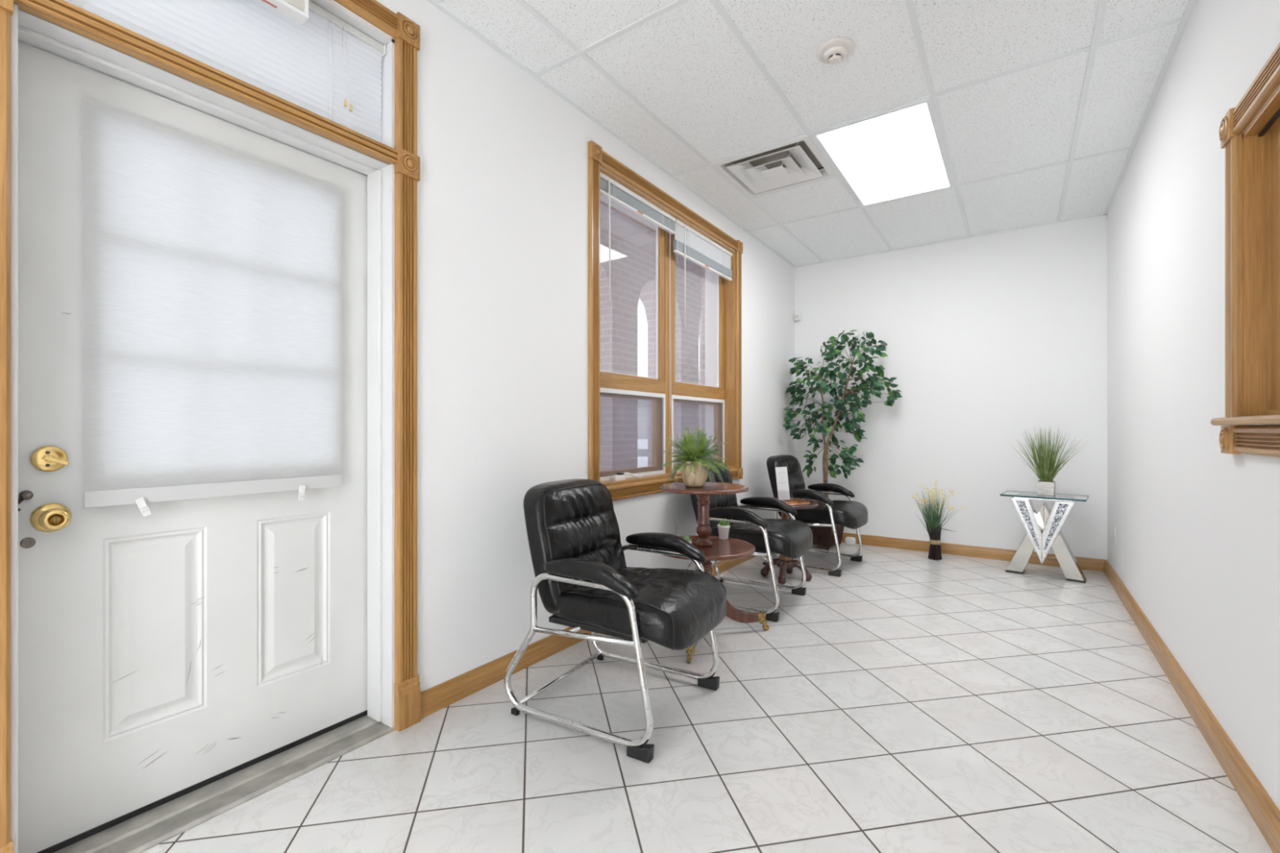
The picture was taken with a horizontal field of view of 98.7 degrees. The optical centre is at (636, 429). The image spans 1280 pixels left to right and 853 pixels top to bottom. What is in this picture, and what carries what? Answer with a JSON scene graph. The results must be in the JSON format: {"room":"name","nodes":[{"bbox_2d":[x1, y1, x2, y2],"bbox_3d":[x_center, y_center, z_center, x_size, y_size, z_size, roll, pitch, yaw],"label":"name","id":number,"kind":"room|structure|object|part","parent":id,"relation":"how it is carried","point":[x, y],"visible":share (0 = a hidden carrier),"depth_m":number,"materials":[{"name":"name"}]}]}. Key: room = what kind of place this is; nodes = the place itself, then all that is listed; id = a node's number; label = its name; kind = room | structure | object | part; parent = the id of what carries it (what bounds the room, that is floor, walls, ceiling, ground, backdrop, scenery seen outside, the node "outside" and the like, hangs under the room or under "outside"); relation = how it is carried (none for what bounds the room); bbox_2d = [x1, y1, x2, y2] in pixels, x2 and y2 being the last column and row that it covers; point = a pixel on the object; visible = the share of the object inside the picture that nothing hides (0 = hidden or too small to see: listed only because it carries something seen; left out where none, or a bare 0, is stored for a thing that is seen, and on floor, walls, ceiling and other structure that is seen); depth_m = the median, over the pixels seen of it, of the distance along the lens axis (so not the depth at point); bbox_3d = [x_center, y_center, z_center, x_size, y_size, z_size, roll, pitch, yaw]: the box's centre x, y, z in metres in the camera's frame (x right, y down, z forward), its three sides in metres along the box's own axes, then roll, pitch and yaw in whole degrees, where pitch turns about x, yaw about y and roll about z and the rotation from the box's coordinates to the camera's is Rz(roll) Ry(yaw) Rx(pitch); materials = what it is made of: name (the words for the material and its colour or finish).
{"room":"waiting room","nodes":[
{"label":"waiting room","id":0,"kind":"room"},
{"bbox_2d":[331,0,795,692],"bbox_3d":[-1.000,-0.326,2.042,0.270,2.820,9.020,0,0,35],"label":"wall","id":1,"kind":"structure","parent":0,"point":[502,188],"depth_m":2.40,"materials":[{"name":"white paint"}]},
{"bbox_2d":[17,40,367,852],"bbox_3d":[-1.247,0.062,1.689,0.114,2.016,0.900,0,0,35],"label":"door","id":2,"kind":"structure","parent":1,"relation":"in","point":[183,647],"depth_m":1.53,"materials":[{"name":"paint"}]},
{"bbox_3d":[-1.448,0.222,1.365,0.066,0.073,0.073,0,0,35],"label":"knob","id":3,"kind":"part","parent":2,"relation":"part of","materials":[{"name":"gold metal"}]},
{"bbox_2d":[10,0,395,852],"bbox_3d":[-1.248,-0.161,1.684,0.270,2.490,0.922,0,0,35],"label":"trim","id":4,"kind":"structure","parent":1,"relation":"attached to","point":[26,28],"depth_m":1.89,"materials":[{"name":"white paint"}]},
{"bbox_3d":[-1.218,0.060,1.663,0.080,2.012,0.898,0,0,35],"label":"stop moulding","id":5,"kind":"part","parent":4,"relation":"part of","materials":[{"name":"white paint"}]},
{"bbox_2d":[0,0,420,852],"bbox_3d":[-1.131,-0.206,1.602,0.057,2.580,1.092,0,0,35],"label":"trim","id":6,"kind":"structure","parent":1,"relation":"attached to","point":[406,33],"depth_m":1.81,"materials":[{"name":"brown wood"}]},
{"bbox_3d":[-1.415,-0.004,1.188,0.020,1.840,0.083,0,0,35],"label":"casing","id":7,"kind":"part","parent":6,"relation":"part of","materials":[{"name":"brown wood"}]},
{"bbox_3d":[-1.129,-1.452,1.601,0.020,0.083,0.922,0,0,35],"label":"head casing","id":8,"kind":"part","parent":6,"relation":"part of","materials":[{"name":"brown wood"}]},
{"bbox_3d":[-0.843,-1.210,2.015,0.020,0.399,0.083,0,0,35],"label":"casing","id":9,"kind":"part","parent":6,"relation":"part of","materials":[{"name":"brown wood"}]},
{"bbox_3d":[-0.843,-0.004,2.015,0.020,1.840,0.083,0,0,35],"label":"casing","id":10,"kind":"part","parent":6,"relation":"part of","materials":[{"name":"brown wood"}]},
{"bbox_2d":[82,95,341,516],"bbox_3d":[-1.234,-0.308,1.678,0.036,1.095,0.655,0,0,35],"label":"window shade","id":11,"kind":"object","parent":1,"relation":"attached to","point":[211,271],"visible":1,"depth_m":1.61,"materials":[{"name":"fabric"}]},
{"bbox_2d":[53,715,395,852],"bbox_3d":[-1.246,1.074,1.682,0.276,0.020,0.922,0,0,35],"label":"threshold","id":12,"kind":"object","parent":1,"relation":"attached to","point":[140,833],"depth_m":1.62,"materials":[{"name":"metal"}]},
{"bbox_2d":[64,0,386,142],"bbox_3d":[-1.172,-1.206,1.633,0.041,0.373,0.889,0,0,35],"label":"mini blind","id":13,"kind":"object","parent":1,"relation":"attached to","point":[324,65],"visible":0.88,"depth_m":1.72,"materials":[{"name":"white"}]},
{"bbox_3d":[-1.024,-1.201,1.836,0.001,0.340,0.016,0,0,35],"label":"ladder cord","id":14,"kind":"part","parent":13,"relation":"part of","materials":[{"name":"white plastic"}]},
{"bbox_3d":[-1.179,-1.378,1.636,0.026,0.026,0.886,0,0,35],"label":"head rail","id":15,"kind":"part","parent":13,"relation":"part of","materials":[{"name":"white metal"}]},
{"bbox_3d":[-0.990,-1.244,1.874,0.009,0.255,0.028,0,0,35],"label":"lift cord","id":16,"kind":"part","parent":13,"relation":"part of","materials":[{"name":"white fabric"}]},
{"bbox_2d":[258,0,308,24],"bbox_3d":[-1.115,-1.350,1.557,0.052,0.192,0.334,0,0,35],"label":"exit sign","id":17,"kind":"object","parent":1,"relation":"attached to","point":[297,11],"visible":1,"depth_m":1.66,"materials":[{"name":"white plastic"}]},
{"bbox_3d":[-1.108,-1.351,1.552,0.029,0.166,0.304,0,0,35],"label":"panel","id":18,"kind":"part","parent":17,"relation":"part of","materials":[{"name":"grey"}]},
{"bbox_2d":[420,555,755,719],"bbox_3d":[0.387,1.038,3.796,0.015,0.092,4.258,0,0,35],"label":"baseboard","id":19,"kind":"structure","parent":1,"relation":"attached to","point":[433,700],"depth_m":2.34,"materials":[{"name":"brown wood"}]},
{"bbox_2d":[587,140,742,501],"bbox_3d":[0.239,-0.553,3.699,0.192,1.904,1.915,0,0,35],"label":"window","id":20,"kind":"structure","parent":1,"relation":"in","point":[726,397],"depth_m":3.65,"materials":[{"name":"brown wood"}]},
{"bbox_3d":[-0.225,-0.553,2.908,0.020,1.731,0.083,0,0,35],"label":"casing","id":21,"kind":"part","parent":20,"relation":"part of","materials":[{"name":"brown wood"}]},
{"bbox_3d":[-0.083,0.029,3.373,0.035,0.531,0.694,0,0,35],"label":"sash rail","id":22,"kind":"part","parent":20,"relation":"part of","materials":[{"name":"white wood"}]},
{"bbox_3d":[-0.064,-0.861,3.360,0.030,1.086,0.714,0,0,35],"label":"sash rail","id":23,"kind":"part","parent":20,"relation":"part of","materials":[{"name":"brown wood"}]},
{"bbox_3d":[-0.048,0.029,3.348,0.014,0.531,0.818,0,0,35],"label":"screen frame","id":24,"kind":"part","parent":20,"relation":"part of","materials":[{"name":"white plastic"}]},
{"bbox_3d":[-0.061,-0.277,3.358,0.047,0.082,0.818,0,0,35],"label":"rail","id":25,"kind":"part","parent":20,"relation":"part of","materials":[{"name":"brown wood"}]},
{"bbox_3d":[-0.025,0.272,3.252,0.162,0.041,0.022,0,0,-37],"label":"crank arm","id":26,"kind":"part","parent":20,"relation":"part of","materials":[{"name":"white plastic"}]},
{"bbox_2d":[600,171,677,536],"bbox_3d":[0.028,-0.329,3.306,0.075,2.150,0.831,0,0,35],"label":"mini blind","id":27,"kind":"object","parent":20,"relation":"attached to","point":[611,189],"visible":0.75,"depth_m":3.29,"materials":[{"name":"white plastic"}]},
{"bbox_3d":[-0.126,-1.340,3.099,0.002,0.081,0.026,0,0,35],"label":"ladder cord","id":28,"kind":"part","parent":27,"relation":"part of","materials":[{"name":"white fabric"}]},
{"bbox_3d":[0.009,-1.305,3.320,0.024,0.016,0.827,0,0,35],"label":"rail","id":29,"kind":"part","parent":27,"relation":"part of","materials":[{"name":"white plastic"}]},
{"bbox_3d":[0.009,-1.391,3.320,0.028,0.026,0.831,0,0,35],"label":"head rail","id":30,"kind":"part","parent":27,"relation":"part of","materials":[{"name":"white plastic"}]},
{"bbox_3d":[0.168,-1.340,3.523,0.002,0.081,0.026,0,0,35],"label":"ladder cord","id":31,"kind":"part","parent":27,"relation":"part of","materials":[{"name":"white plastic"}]},
{"bbox_3d":[0.236,-0.319,3.579,0.046,2.130,0.024,0,0,29],"label":"lift cord","id":32,"kind":"part","parent":27,"relation":"part of","materials":[{"name":"white fabric"}]},
{"bbox_3d":[-0.083,0.029,3.373,0.035,0.531,0.818,0,0,35],"label":"awning sash","id":33,"kind":"part","parent":20,"relation":"part of","materials":[{"name":"brown wood"}]},
{"bbox_3d":[-0.062,-0.861,3.358,0.036,1.086,0.818,0,0,35],"label":"sash","id":34,"kind":"part","parent":20,"relation":"part of","materials":[{"name":"brown wood"}]},
{"bbox_3d":[0.227,0.305,3.708,0.152,0.020,1.745,0,0,35],"label":"sill","id":35,"kind":"part","parent":20,"relation":"part of","materials":[{"name":"brown wood"}]},
{"bbox_3d":[0.296,-1.460,3.660,0.020,0.083,1.745,0,0,35],"label":"head casing","id":36,"kind":"part","parent":20,"relation":"part of","materials":[{"name":"brown wood"}]},
{"bbox_3d":[0.431,0.029,4.115,0.035,0.531,0.694,0,0,35],"label":"sash rail","id":37,"kind":"part","parent":20,"relation":"part of","materials":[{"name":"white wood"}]},
{"bbox_3d":[0.450,-0.861,4.102,0.030,1.086,0.714,0,0,35],"label":"sash rail","id":38,"kind":"part","parent":20,"relation":"part of","materials":[{"name":"brown wood"}]},
{"bbox_3d":[0.452,-0.861,4.101,0.036,1.086,0.818,0,0,35],"label":"sash","id":39,"kind":"part","parent":20,"relation":"part of","materials":[{"name":"brown wood"}]},
{"bbox_3d":[0.453,-0.277,4.100,0.047,0.082,0.818,0,0,35],"label":"rail","id":40,"kind":"part","parent":20,"relation":"part of","materials":[{"name":"brown wood"}]},
{"bbox_3d":[0.466,0.029,4.091,0.014,0.531,0.818,0,0,35],"label":"screen frame","id":41,"kind":"part","parent":20,"relation":"part of","materials":[{"name":"white plastic"}]},
{"bbox_2d":[673,218,732,328],"bbox_3d":[0.505,-1.044,4.026,0.040,0.720,0.876,0,0,35],"label":"mini blind","id":42,"kind":"object","parent":20,"relation":"attached to","point":[689,243],"visible":0.98,"depth_m":3.96,"materials":[{"name":"white plastic"}]},
{"bbox_3d":[0.500,-1.192,4.029,0.024,0.016,0.872,0,0,35],"label":"rail","id":43,"kind":"part","parent":42,"relation":"part of","materials":[{"name":"white plastic"}]},
{"bbox_3d":[0.500,-1.391,4.029,0.028,0.026,0.876,0,0,35],"label":"head rail","id":44,"kind":"part","parent":42,"relation":"part of","materials":[{"name":"white plastic"}]},
{"bbox_3d":[0.431,0.029,4.115,0.035,0.531,0.818,0,0,35],"label":"awning sash","id":45,"kind":"part","parent":20,"relation":"part of","materials":[{"name":"brown wood"}]},
{"bbox_3d":[0.816,-0.553,4.411,0.020,1.731,0.083,0,0,35],"label":"casing","id":46,"kind":"part","parent":20,"relation":"part of","materials":[{"name":"brown wood"}]},
{"bbox_2d":[600,200,705,442],"bbox_3d":[1.233,-0.541,5.532,0.030,3.550,17.500,0,0,35],"label":"wall","id":47,"kind":"structure","parent":0,"point":[601,202],"depth_m":4.54,"materials":[{"name":"brick"}]},
{"bbox_2d":[142,542,1272,852],"bbox_3d":[0.046,1.124,1.227,2.680,0.080,9.070,0,0,35],"label":"floor","id":48,"kind":"structure","parent":0,"point":[908,701],"depth_m":1.87,"materials":[{"name":"tile"}]},
{"bbox_2d":[503,479,726,763],"bbox_3d":[-0.052,0.651,2.184,0.724,0.865,0.641,0,0,30],"label":"chair","id":49,"kind":"object","parent":48,"relation":"on","point":[583,579],"visible":1,"depth_m":2.07,"materials":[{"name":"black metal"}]},
{"bbox_3d":[-0.236,0.469,2.306,0.234,0.500,0.528,0,0,30],"label":"backrest","id":50,"kind":"part","parent":49,"relation":"part of","materials":[{"name":"black leather"}]},
{"bbox_3d":[-0.228,0.795,1.955,0.651,0.542,0.026,0,0,30],"label":"frame","id":51,"kind":"part","parent":49,"relation":"part of","materials":[{"name":"silver metal"}]},
{"bbox_3d":[-0.188,0.727,1.931,0.443,0.051,0.020,0,0,30],"label":"seat rail","id":52,"kind":"part","parent":49,"relation":"part of","materials":[{"name":"silver metal"}]},
{"bbox_3d":[0.004,0.660,2.152,0.595,0.178,0.546,0,0,30],"label":"seat","id":53,"kind":"part","parent":49,"relation":"part of","materials":[{"name":"black leather"}]},
{"bbox_3d":[0.061,0.795,2.451,0.651,0.542,0.026,0,0,30],"label":"frame","id":54,"kind":"part","parent":49,"relation":"part of","materials":[{"name":"silver metal"}]},
{"bbox_2d":[659,481,768,662],"bbox_3d":[0.290,0.691,2.885,0.627,0.786,0.629,0,0,35],"label":"table","id":55,"kind":"object","parent":48,"relation":"on","point":[714,548],"visible":0.59,"depth_m":2.86,"materials":[{"name":"brown wood"}]},
{"bbox_2d":[681,535,692,543],"bbox_3d":[0.241,0.564,2.698,0.059,0.092,0.055,0,0,35],"label":"potted succulent","id":56,"kind":"object","parent":55,"relation":"on","point":[685,538],"visible":0.32,"depth_m":2.69,"materials":[{"name":"green plant"}]},
{"bbox_2d":[685,644,695,655],"bbox_3d":[0.251,1.028,2.578,0.042,0.076,0.057,0,0,18],"label":"caster","id":57,"kind":"object","parent":55,"relation":"attached to","point":[690,651],"depth_m":2.56,"materials":[{"name":"gold metal"}]},
{"bbox_2d":[661,425,728,486],"bbox_3d":[0.303,0.138,2.892,0.365,0.320,0.378,0,0,10],"label":"potted fern","id":58,"kind":"object","parent":55,"relation":"on","point":[695,460],"visible":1,"depth_m":2.84,"materials":[{"name":"green plant"}]},
{"bbox_2d":[680,460,708,486],"bbox_3d":[0.303,0.232,2.892,0.148,0.133,0.148,0,0,35],"label":"pot","id":59,"kind":"object","parent":58,"relation":"attached to","point":[690,479],"depth_m":2.83,"materials":[{"name":"beige ceramic"}]},
{"bbox_3d":[0.351,0.472,2.891,0.092,0.274,0.092,0,0,35],"label":"post","id":60,"kind":"part","parent":55,"relation":"part of","materials":[{"name":"brown wood"}]},
{"bbox_3d":[0.351,0.787,2.891,0.092,0.313,0.092,0,0,35],"label":"post","id":61,"kind":"part","parent":55,"relation":"part of","materials":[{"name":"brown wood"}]},
{"bbox_2d":[717,518,729,539],"bbox_3d":[0.485,0.553,3.058,0.077,0.112,0.070,0,0,35],"label":"potted succulent","id":62,"kind":"object","parent":55,"relation":"on","point":[723,527],"visible":1,"depth_m":3.04,"materials":[{"name":"white ceramic"}]},
{"bbox_3d":[0.509,0.928,2.926,0.313,0.210,0.032,0,0,-12],"label":"leg","id":63,"kind":"part","parent":55,"relation":"part of","materials":[{"name":"brown wood"}]},
{"bbox_2d":[755,612,766,625],"bbox_3d":[0.672,1.028,2.961,0.057,0.076,0.042,0,0,-12],"label":"caster","id":64,"kind":"object","parent":55,"relation":"attached to","point":[760,616],"depth_m":2.94,"materials":[{"name":"gold metal"}]},
{"bbox_2d":[683,462,813,622],"bbox_3d":[0.706,0.651,3.491,0.724,0.865,0.641,0,0,32],"label":"chair","id":65,"kind":"object","parent":48,"relation":"on","point":[792,538],"visible":0.54,"depth_m":3.29,"materials":[{"name":"black leather"}]},
{"bbox_3d":[0.525,0.469,3.617,0.234,0.500,0.528,0,0,32],"label":"backrest","id":66,"kind":"part","parent":65,"relation":"part of","materials":[{"name":"black leather"}]},
{"bbox_3d":[0.524,0.795,3.266,0.651,0.542,0.026,0,0,32],"label":"frame","id":67,"kind":"part","parent":65,"relation":"part of","materials":[{"name":"silver metal"}]},
{"bbox_3d":[0.565,0.727,3.241,0.443,0.051,0.020,0,0,32],"label":"seat rail","id":68,"kind":"part","parent":65,"relation":"part of","materials":[{"name":"silver metal"}]},
{"bbox_3d":[0.826,0.795,3.755,0.651,0.542,0.026,0,0,32],"label":"frame","id":69,"kind":"part","parent":65,"relation":"part of","materials":[{"name":"silver metal"}]},
{"bbox_3d":[0.761,0.660,3.457,0.595,0.178,0.546,0,0,32],"label":"seat","id":70,"kind":"part","parent":65,"relation":"part of","materials":[{"name":"black leather"}]},
{"bbox_2d":[760,497,818,584],"bbox_3d":[1.081,0.804,3.995,0.452,0.561,0.452,0,0,17],"label":"pedestal table","id":71,"kind":"object","parent":48,"relation":"on","point":[785,564],"visible":0.62,"depth_m":3.94,"materials":[{"name":"brown wood"}]},
{"bbox_3d":[0.983,1.013,4.040,0.150,0.142,0.052,0,0,25],"label":"leg","id":72,"kind":"part","parent":71,"relation":"part of","materials":[{"name":"brown wood"}]},
{"bbox_3d":[1.036,1.013,3.897,0.052,0.142,0.150,0,0,25],"label":"leg","id":73,"kind":"part","parent":71,"relation":"part of","materials":[{"name":"brown wood"}]},
{"bbox_2d":[775,466,791,501],"bbox_3d":[1.074,0.401,4.027,0.108,0.249,0.090,0,0,5],"label":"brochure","id":74,"kind":"object","parent":71,"relation":"on","point":[781,473],"visible":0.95,"depth_m":4.05,"materials":[{"name":"paper"}]},
{"bbox_3d":[1.126,1.013,4.093,0.052,0.142,0.150,0,0,25],"label":"leg","id":75,"kind":"part","parent":71,"relation":"part of","materials":[{"name":"brown wood"}]},
{"bbox_3d":[1.179,1.013,3.950,0.150,0.142,0.052,0,0,25],"label":"leg","id":76,"kind":"part","parent":71,"relation":"part of","materials":[{"name":"brown wood"}]},
{"bbox_2d":[760,454,867,577],"bbox_3d":[1.441,0.651,4.439,0.724,0.865,0.641,0,0,37],"label":"chair","id":77,"kind":"object","parent":48,"relation":"on","point":[851,514],"visible":0.68,"depth_m":4.26,"materials":[{"name":"black leather"}]},
{"bbox_3d":[1.272,0.469,4.581,0.234,0.500,0.528,0,0,37],"label":"backrest","id":78,"kind":"part","parent":77,"relation":"part of","materials":[{"name":"black leather"}]},
{"bbox_3d":[1.241,0.795,4.231,0.651,0.542,0.026,0,0,37],"label":"frame","id":79,"kind":"part","parent":77,"relation":"part of","materials":[{"name":"silver metal"}]},
{"bbox_3d":[1.278,0.727,4.203,0.443,0.051,0.020,0,0,37],"label":"seat rail","id":80,"kind":"part","parent":77,"relation":"part of","materials":[{"name":"silver metal"}]},
{"bbox_3d":[1.493,0.660,4.401,0.595,0.178,0.546,0,0,37],"label":"seat","id":81,"kind":"part","parent":77,"relation":"part of","materials":[{"name":"black leather"}]},
{"bbox_3d":[1.584,0.795,4.691,0.651,0.542,0.026,0,0,37],"label":"frame","id":82,"kind":"part","parent":77,"relation":"part of","materials":[{"name":"silver metal"}]},
{"bbox_2d":[782,329,902,551],"bbox_3d":[1.809,0.095,4.952,1.033,1.978,0.680,0,0,35],"label":"ficus tree","id":83,"kind":"object","parent":48,"relation":"on","point":[822,535],"visible":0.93,"depth_m":4.93,"materials":[{"name":"green plant"}]},
{"bbox_2d":[808,524,844,551],"bbox_3d":[1.711,0.913,5.055,0.388,0.344,0.388,0,0,35],"label":"wicker basket","id":84,"kind":"object","parent":83,"relation":"attached to","point":[822,535],"depth_m":4.94,"materials":[{"name":"brown wicker"}]},
{"bbox_2d":[844,537,855,545],"bbox_3d":[2.006,1.050,5.173,0.090,0.068,0.061,0,0,35],"label":"box","id":85,"kind":"object","parent":48,"relation":"on","point":[848,540],"visible":1,"depth_m":5.15,"materials":[{"name":"white plastic"}]},
{"bbox_2d":[911,480,965,560],"bbox_3d":[2.502,0.751,4.564,0.388,0.668,0.392,0,0,35],"label":"potted plant","id":86,"kind":"object","parent":48,"relation":"on","point":[934,528],"visible":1,"depth_m":4.57,"materials":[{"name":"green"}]},
{"bbox_2d":[1000,490,1088,583],"bbox_3d":[2.994,0.783,4.045,0.496,0.602,0.352,0,0,42],"label":"table","id":87,"kind":"object","parent":48,"relation":"on","point":[1043,528],"visible":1,"depth_m":3.96,"materials":[{"name":"silver glass"}]},
{"bbox_3d":[2.933,0.805,4.150,0.231,0.530,0.125,0,0,42],"label":"leg","id":88,"kind":"part","parent":87,"relation":"part of","materials":[{"name":"grey mirror"}]},
{"bbox_3d":[2.865,0.735,4.040,0.186,0.459,0.120,0,0,42],"label":"arm","id":89,"kind":"part","parent":87,"relation":"part of","materials":[{"name":"white mirror"}]},
{"bbox_3d":[2.991,0.500,4.041,0.340,0.012,0.270,0,0,42],"label":"plate","id":90,"kind":"part","parent":87,"relation":"part of","materials":[{"name":"white mirror"}]},
{"bbox_3d":[2.994,0.488,4.045,0.494,0.012,0.350,0,0,42],"label":"glass","id":91,"kind":"part","parent":87,"relation":"part of","materials":[{"name":"clear glass"}]},
{"bbox_2d":[1017,425,1084,496],"bbox_3d":[3.007,0.227,4.034,0.461,0.509,0.395,0,0,42],"label":"potted grass","id":92,"kind":"object","parent":87,"relation":"on","point":[1046,469],"depth_m":4.01,"materials":[{"name":"green plant"}]},
{"bbox_2d":[1036,480,1055,496],"bbox_3d":[3.007,0.433,4.042,0.104,0.098,0.100,0,0,42],"label":"pot","id":93,"kind":"object","parent":92,"relation":"attached to","point":[1043,487],"depth_m":4.00,"materials":[{"name":"white ceramic"}]},
{"bbox_3d":[3.004,0.735,3.916,0.186,0.459,0.120,0,0,42],"label":"arm","id":94,"kind":"part","parent":87,"relation":"part of","materials":[{"name":"white mirror"}]},
{"bbox_3d":[3.106,0.805,3.996,0.231,0.530,0.125,0,0,42],"label":"leg","id":95,"kind":"part","parent":87,"relation":"part of","materials":[{"name":"grey mirror"}]},
{"bbox_2d":[426,0,1196,267],"bbox_3d":[0.059,-1.704,1.218,2.610,0.143,9.070,0,0,35],"label":"ceiling","id":96,"kind":"structure","parent":0,"point":[1042,108],"depth_m":2.63,"materials":[{"name":"tile"}]},
{"bbox_2d":[711,135,836,198],"bbox_3d":[0.874,-1.671,3.470,0.594,0.110,0.594,0,0,35],"label":"ceiling vent","id":97,"kind":"object","parent":96,"relation":"in","point":[797,162],"visible":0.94,"depth_m":3.48,"materials":[{"name":"white metal"}]},
{"bbox_3d":[0.874,-1.649,3.470,0.460,0.049,0.460,0,0,35],"label":"blade","id":98,"kind":"part","parent":97,"relation":"part of","materials":[{"name":"white plastic"}]},
{"bbox_3d":[0.874,-1.641,3.470,0.290,0.045,0.290,0,0,35],"label":"blade","id":99,"kind":"part","parent":97,"relation":"part of","materials":[{"name":"white plastic"}]},
{"bbox_3d":[0.874,-1.618,3.470,0.132,0.004,0.132,0,0,35],"label":"plate","id":100,"kind":"part","parent":97,"relation":"part of","materials":[{"name":"white plastic"}]},
{"bbox_2d":[816,36,854,64],"bbox_3d":[0.856,-1.615,2.375,0.156,0.049,0.156,0,0,35],"label":"smoke detector","id":101,"kind":"object","parent":96,"relation":"attached to","point":[833,51],"visible":1,"depth_m":2.35,"materials":[{"name":"white plastic"}]},
{"bbox_2d":[809,97,955,207],"bbox_3d":[1.549,-1.678,3.373,0.602,0.096,1.211,0,0,35],"label":"ceiling light","id":102,"kind":"object","parent":96,"relation":"attached to","point":[899,153],"visible":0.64,"depth_m":3.26,"materials":[{"name":"white plastic"}]},
{"bbox_2d":[795,214,1106,559],"bbox_3d":[2.626,-0.326,4.926,2.410,2.820,0.150,0,0,35],"label":"wall","id":103,"kind":"structure","parent":0,"point":[990,339],"depth_m":4.68,"materials":[{"name":"white paint"}]},
{"bbox_2d":[794,311,800,321],"bbox_3d":[1.605,-1.131,5.508,0.068,0.096,0.056,0,0,35],"label":"sensor","id":104,"kind":"object","parent":103,"relation":"attached to","point":[797,314],"visible":1,"depth_m":5.49,"materials":[{"name":"white plastic"}]},
{"bbox_2d":[840,532,1105,572],"bbox_3d":[2.579,1.038,4.859,2.410,0.092,0.015,0,0,35],"label":"baseboard","id":105,"kind":"structure","parent":103,"relation":"attached to","point":[1085,563],"depth_m":4.68,"materials":[{"name":"brown wood"}]},
{"bbox_2d":[1106,0,1279,810],"bbox_3d":[1.150,-0.326,0.554,0.140,2.820,9.020,0,0,35],"label":"wall","id":106,"kind":"structure","parent":0,"point":[1197,546],"depth_m":2.11,"materials":[{"name":"white paint"}]},
{"bbox_2d":[1113,524,1115,542],"bbox_3d":[3.332,0.729,3.836,0.008,0.114,0.070,0,0,35],"label":"wall outlet","id":107,"kind":"object","parent":106,"relation":"attached to","point":[1114,526],"visible":1,"depth_m":3.82,"materials":[{"name":"white plastic"}]},
{"bbox_2d":[1103,560,1279,852],"bbox_3d":[1.040,1.038,0.539,0.022,0.092,8.870,0,0,35],"label":"baseboard","id":108,"kind":"structure","parent":106,"relation":"attached to","point":[1264,811],"depth_m":1.87,"materials":[{"name":"brown wood"}]},
{"bbox_2d":[1210,42,1279,457],"bbox_3d":[1.533,-0.453,1.154,0.193,1.057,1.363,0,0,35],"label":"window","id":109,"kind":"structure","parent":106,"relation":"in","point":[1252,157],"depth_m":1.64,"materials":[{"name":"brown wood"}]},
{"bbox_3d":[1.852,-0.467,1.709,0.020,0.858,0.083,0,0,35],"label":"casing","id":110,"kind":"part","parent":109,"relation":"part of","materials":[{"name":"brown wood"}]},
{"bbox_3d":[1.496,-0.938,1.195,0.020,0.083,1.168,0,0,35],"label":"head casing","id":111,"kind":"part","parent":109,"relation":"part of","materials":[{"name":"brown wood"}]},
{"bbox_3d":[1.564,-0.460,1.148,0.034,0.840,1.140,0,0,35],"label":"sliding panel","id":112,"kind":"part","parent":109,"relation":"part of","materials":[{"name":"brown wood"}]},
{"label":"outside","id":113,"kind":"structure","parent":0,"visible":0},
{"bbox_2d":[637,439,648,467],"bbox_3d":[-15.104,1.334,59.105,87.880,0.200,160.000,0,0,35],"label":"snowy ground","id":114,"kind":"structure","parent":113,"point":[642,461],"depth_m":24.73,"materials":[{"name":"white snow"}]},
{"bbox_2d":[600,307,637,471],"bbox_3d":[-0.344,-0.041,6.285,0.580,2.550,0.538,0,0,35],"label":"brick pier","id":115,"kind":"structure","parent":114,"relation":"on","point":[618,327],"depth_m":6.04,"materials":[{"name":"grey brick"}]},
{"bbox_2d":[637,448,648,456],"bbox_3d":[-15.149,1.233,37.931,57.000,0.022,8.000,0,0,29],"label":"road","id":116,"kind":"structure","parent":114,"relation":"on","point":[641,452],"depth_m":28.77,"materials":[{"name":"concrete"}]},
{"bbox_2d":[637,399,699,439],"bbox_3d":[2.400,-2.066,73.744,14.800,6.600,10.000,0,0,35],"label":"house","id":117,"kind":"structure","parent":114,"relation":"on","point":[642,405],"depth_m":69.42,"materials":[{"name":"grey"}]},
{"bbox_2d":[648,328,698,466],"bbox_3d":[0.496,-0.041,7.498,0.580,2.550,0.538,0,0,35],"label":"brick pier","id":118,"kind":"structure","parent":114,"relation":"on","point":[686,342],"depth_m":7.33,"materials":[{"name":"grey brick"}]},
{"bbox_2d":[699,345,702,435],"bbox_3d":[1.335,-0.041,8.711,0.580,2.550,0.538,0,0,35],"label":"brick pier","id":119,"kind":"structure","parent":114,"relation":"on","point":[700,346],"depth_m":8.65,"materials":[{"name":"grey brick"}]},
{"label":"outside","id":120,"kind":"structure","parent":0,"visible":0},
{"bbox_2d":[600,203,702,276],"bbox_3d":[1.935,-2.152,8.329,2.000,0.088,12.100,0,0,35],"label":"ceiling","id":121,"kind":"structure","parent":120,"point":[621,226],"depth_m":5.93,"materials":[{"name":"grey"}]},
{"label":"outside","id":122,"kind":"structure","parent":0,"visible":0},
{"bbox_2d":[600,227,702,345],"bbox_3d":[0.779,-1.716,7.908,0.520,0.800,7.375,0,0,35],"label":"wall","id":123,"kind":"structure","parent":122,"point":[633,267],"depth_m":6.37,"materials":[{"name":"brick"}]}
]}

